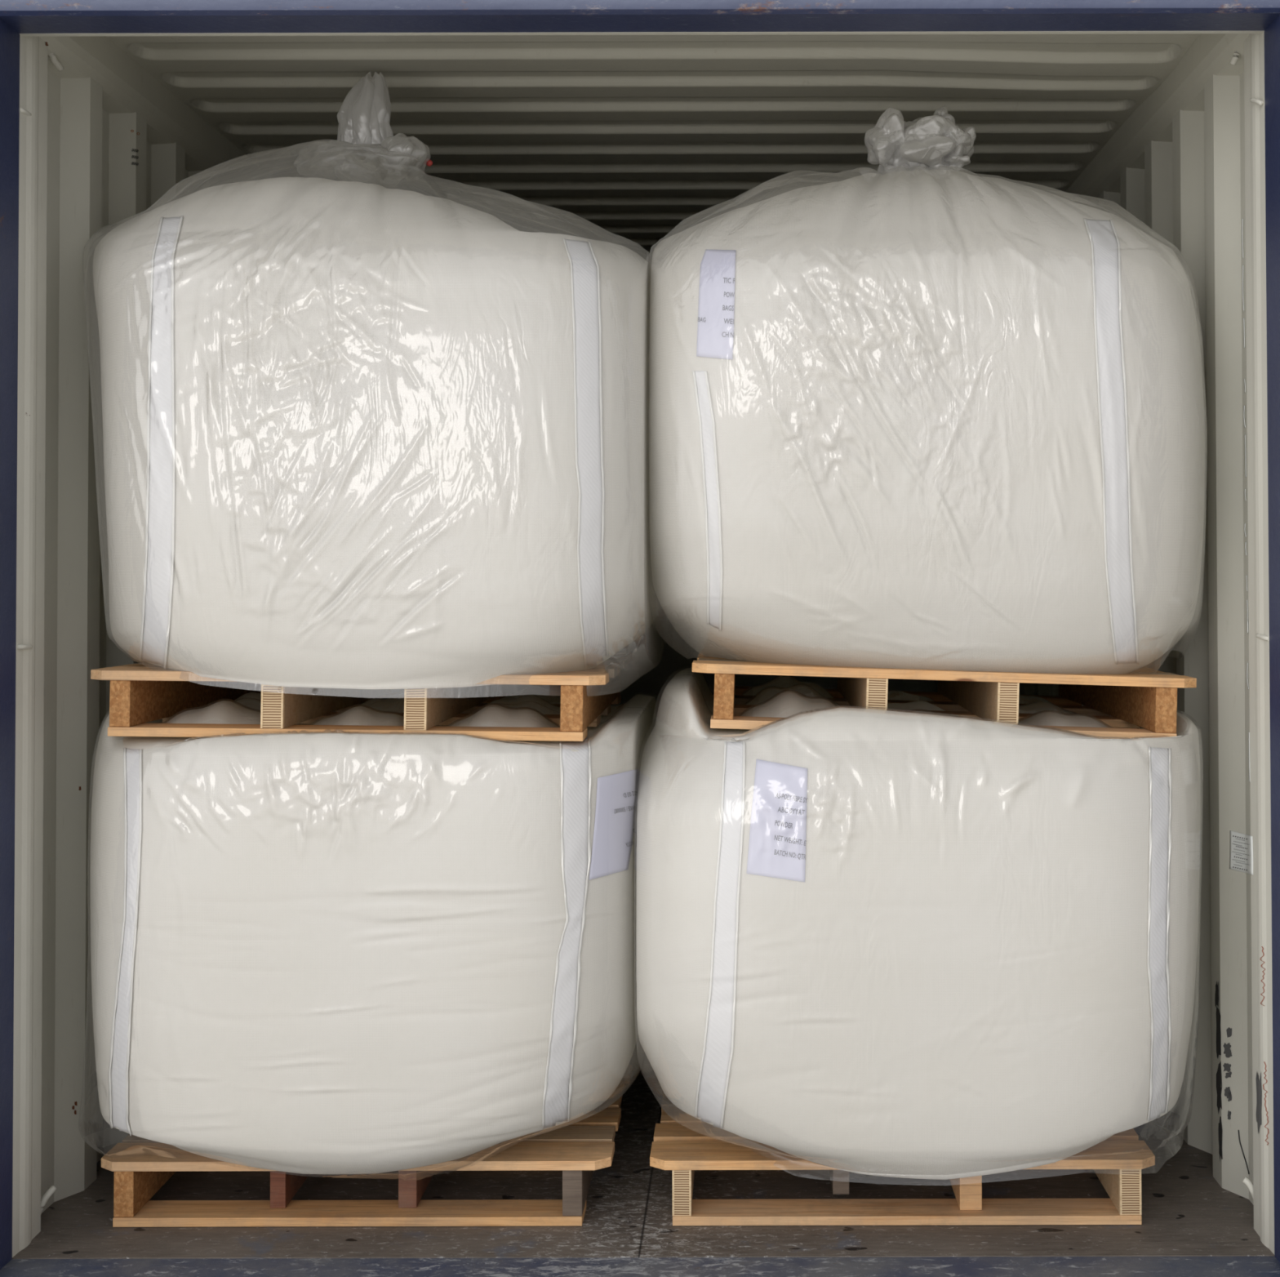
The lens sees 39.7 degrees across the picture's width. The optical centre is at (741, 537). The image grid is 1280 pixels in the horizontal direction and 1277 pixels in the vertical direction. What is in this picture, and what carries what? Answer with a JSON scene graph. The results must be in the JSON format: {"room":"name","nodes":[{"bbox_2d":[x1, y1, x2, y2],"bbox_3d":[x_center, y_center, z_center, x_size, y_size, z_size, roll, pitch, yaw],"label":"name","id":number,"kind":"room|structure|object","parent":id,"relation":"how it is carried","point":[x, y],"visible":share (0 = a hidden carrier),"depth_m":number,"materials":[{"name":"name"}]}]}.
{"room":"shipping container","nodes":[
{"label":"shipping container","id":0,"kind":"room"},
{"bbox_2d":[40,42,404,1213],"bbox_3d":[-1.373,0.199,6.305,0.038,2.398,5.784,0,-1,0],"label":"wall","id":1,"kind":"structure","parent":0,"point":[104,173],"depth_m":3.63,"materials":[{"name":"beige metal"}]},
{"bbox_2d":[0,18,19,1269],"bbox_3d":[-1.436,0.102,3.242,0.160,2.702,0.114,0,-1,0],"label":"trim","id":2,"kind":"structure","parent":1,"relation":"attached to","point":[9,37],"depth_m":3.26,"materials":[{"name":"blue paint"}]},
{"bbox_2d":[17,644,32,648],"bbox_3d":[-1.351,0.205,3.326,0.014,0.011,0.052,0,-1,5],"label":"bar","id":3,"kind":"object","parent":1,"relation":"attached to","point":[19,646],"visible":1,"depth_m":3.31,"materials":[{"name":"white metal"}]},
{"bbox_2d":[20,107,31,115],"bbox_3d":[-1.360,-0.807,3.341,0.016,0.011,0.043,0,-1,0],"label":"bar","id":4,"kind":"object","parent":1,"relation":"attached to","point":[24,111],"visible":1,"depth_m":3.33,"materials":[{"name":"white metal"}]},
{"bbox_2d":[12,34,47,1257],"bbox_3d":[-1.368,0.137,3.366,0.036,2.398,0.137,0,-1,0],"label":"container door post","id":5,"kind":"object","parent":1,"relation":"attached to","point":[33,145],"depth_m":3.35,"materials":[{"name":"metal"}]},
{"bbox_2d":[40,1185,57,1213],"bbox_3d":[-1.364,1.298,3.458,0.018,0.053,0.044,-1,-2,43],"label":"ring","id":6,"kind":"object","parent":1,"relation":"attached to","point":[52,1188],"visible":0.65,"depth_m":3.46,"materials":[{"name":"white metal"}]},
{"bbox_2d":[39,35,272,185],"bbox_3d":[-1.375,-0.953,6.271,0.078,0.157,5.900,0,-1,0],"label":"trim","id":7,"kind":"structure","parent":1,"relation":"attached to","point":[128,87],"depth_m":4.01,"materials":[{"name":"grey metal"}]},
{"bbox_2d":[48,52,63,71],"bbox_3d":[-1.374,-0.961,3.513,0.034,0.055,0.049,0,-1,0],"label":"ring","id":8,"kind":"object","parent":7,"relation":"attached to","point":[52,57],"visible":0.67,"depth_m":3.51,"materials":[{"name":"grey metal"}]},
{"bbox_2d":[12,1037,1274,1258],"bbox_3d":[-0.183,1.419,6.247,2.480,0.050,5.950,0,-1,0],"label":"floor","id":9,"kind":"structure","parent":0,"point":[1186,1211],"depth_m":3.44,"materials":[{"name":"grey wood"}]},
{"bbox_2d":[101,1035,638,1226],"bbox_3d":[-0.754,1.283,3.953,0.997,0.126,1.058,0,-1,0],"label":"wooden pallet","id":10,"kind":"object","parent":9,"relation":"on","point":[581,1145],"visible":0.41,"depth_m":3.45,"materials":[{"name":"brown wood"}]},
{"bbox_2d":[89,684,656,1173],"bbox_3d":[-0.779,0.799,3.908,1.144,0.933,1.207,0,-1,0],"label":"bag","id":11,"kind":"object","parent":10,"relation":"on","point":[311,953],"visible":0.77,"depth_m":3.32,"materials":[{"name":"white plastic"}]},
{"bbox_2d":[90,651,634,741],"bbox_3d":[-0.760,0.332,3.909,0.993,0.126,1.060,1,-1,0],"label":"wooden pallet","id":12,"kind":"object","parent":11,"relation":"on","point":[142,692],"visible":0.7,"depth_m":3.43,"materials":[{"name":"brown wood"}]},
{"bbox_2d":[93,71,662,688],"bbox_3d":[-0.772,-0.356,3.930,1.165,1.358,1.218,0,-1,0],"label":"bag","id":13,"kind":"object","parent":12,"relation":"on","point":[360,431],"visible":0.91,"depth_m":3.36,"materials":[{"name":"white plastic"}]},
{"bbox_2d":[649,1092,1155,1225],"bbox_3d":[0.314,1.281,3.953,0.987,0.126,1.058,0,-1,0],"label":"wooden pallet","id":14,"kind":"object","parent":9,"relation":"on","point":[683,1144],"visible":0.38,"depth_m":3.45,"materials":[{"name":"brown wood"}]},
{"bbox_2d":[635,667,1199,1179],"bbox_3d":[0.371,0.796,3.909,1.162,0.998,1.206,0,-1,0],"label":"bag","id":15,"kind":"object","parent":14,"relation":"on","point":[917,944],"visible":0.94,"depth_m":3.33,"materials":[{"name":"white plastic"}]},
{"bbox_2d":[692,653,1196,738],"bbox_3d":[0.398,0.333,3.973,0.992,0.157,1.058,0,-1,0],"label":"wooden pallet","id":16,"kind":"object","parent":15,"relation":"on","point":[1144,697],"visible":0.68,"depth_m":3.46,"materials":[{"name":"brown wood"}]},
{"bbox_2d":[648,106,1204,674],"bbox_3d":[0.385,-0.336,3.969,1.152,1.248,1.147,0,-1,0],"label":"bag","id":17,"kind":"object","parent":16,"relation":"on","point":[921,411],"visible":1,"depth_m":3.43,"materials":[{"name":"white plastic"}]},
{"bbox_2d":[106,33,1199,266],"bbox_3d":[-0.188,-1.007,6.261,2.320,0.035,5.918,0,-1,0],"label":"ceiling","id":18,"kind":"structure","parent":0,"point":[635,143],"depth_m":4.32,"materials":[{"name":"grey metal"}]},
{"bbox_2d":[501,608,935,715],"bbox_3d":[-0.185,0.257,9.217,2.480,2.398,0.040,0,-1,0],"label":"wall","id":19,"kind":"structure","parent":0,"point":[660,652],"depth_m":9.19,"materials":[{"name":"beige metal"}]},
{"bbox_2d":[935,71,1268,1204],"bbox_3d":[0.999,0.192,6.259,0.043,2.398,5.876,0,-1,0],"label":"wall","id":20,"kind":"structure","parent":0,"point":[1188,195],"depth_m":3.66,"materials":[{"name":"beige metal"}]},
{"bbox_2d":[0,0,1279,33],"bbox_3d":[-0.189,-1.102,3.265,2.640,0.300,0.118,0,-1,0],"label":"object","id":21,"kind":"structure","parent":20,"relation":"attached to","point":[24,16],"depth_m":3.23,"materials":[{"name":"metal"}]},
{"bbox_2d":[0,1256,1279,1276],"bbox_3d":[-0.183,1.391,3.191,2.480,0.118,0.160,0,-1,0],"label":"container door sill","id":22,"kind":"structure","parent":20,"relation":"attached to","point":[925,1266],"depth_m":3.22,"materials":[{"name":"blue metal"}]},
{"bbox_2d":[19,31,1264,36],"bbox_3d":[-0.188,-1.028,3.327,2.480,0.156,0.014,0,-1,0],"label":"trim","id":23,"kind":"structure","parent":20,"relation":"attached to","point":[953,32],"depth_m":3.32,"materials":[{"name":"metal"}]},
{"bbox_2d":[1061,33,1249,208],"bbox_3d":[0.999,-0.958,6.271,0.078,0.157,5.900,0,-1,0],"label":"trim","id":24,"kind":"structure","parent":20,"relation":"attached to","point":[1210,54],"depth_m":4.11,"materials":[{"name":"grey metal"}]},
{"bbox_2d":[1230,50,1239,65],"bbox_3d":[0.992,-0.968,3.523,0.033,0.050,0.022,0,-1,-16],"label":"ring","id":25,"kind":"object","parent":20,"relation":"attached to","point":[1234,59],"visible":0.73,"depth_m":3.52,"materials":[{"name":"white metal"}]},
{"bbox_2d":[1229,830,1253,874],"bbox_3d":[1.004,0.627,3.509,0.027,0.100,0.220,0,-1,4],"label":"sticker","id":26,"kind":"object","parent":20,"relation":"attached to","point":[1241,853],"visible":1,"depth_m":3.59,"materials":[{"name":"white paper"}]},
{"bbox_2d":[1242,1176,1253,1199],"bbox_3d":[0.992,1.271,3.433,0.037,0.056,0.020,0,-1,10],"label":"ring","id":27,"kind":"object","parent":20,"relation":"attached to","point":[1246,1181],"visible":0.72,"depth_m":3.43,"materials":[{"name":"white metal"}]},
{"bbox_2d":[1249,97,1263,105],"bbox_3d":[0.975,-0.828,3.348,0.012,0.028,0.053,0,-1,-5],"label":"bar","id":28,"kind":"object","parent":20,"relation":"attached to","point":[1258,101],"visible":1,"depth_m":3.33,"materials":[{"name":"white metal"}]},
{"bbox_2d":[1244,31,1274,1253],"bbox_3d":[0.997,0.132,3.366,0.036,2.398,0.137,0,-1,0],"label":"trim","id":29,"kind":"structure","parent":20,"relation":"attached to","point":[1254,44],"depth_m":3.35,"materials":[{"name":"grey metal"}]},
{"bbox_2d":[1255,633,1268,640],"bbox_3d":[0.981,0.187,3.327,0.013,0.014,0.052,0,-1,-8],"label":"bar","id":30,"kind":"object","parent":20,"relation":"attached to","point":[1258,635],"visible":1,"depth_m":3.32,"materials":[{"name":"white metal"}]},
{"bbox_2d":[1264,14,1279,1262],"bbox_3d":[1.064,0.096,3.242,0.160,2.702,0.114,0,-1,0],"label":"trim","id":31,"kind":"structure","parent":20,"relation":"attached to","point":[1272,33],"depth_m":3.26,"materials":[{"name":"blue paint"}]}
]}

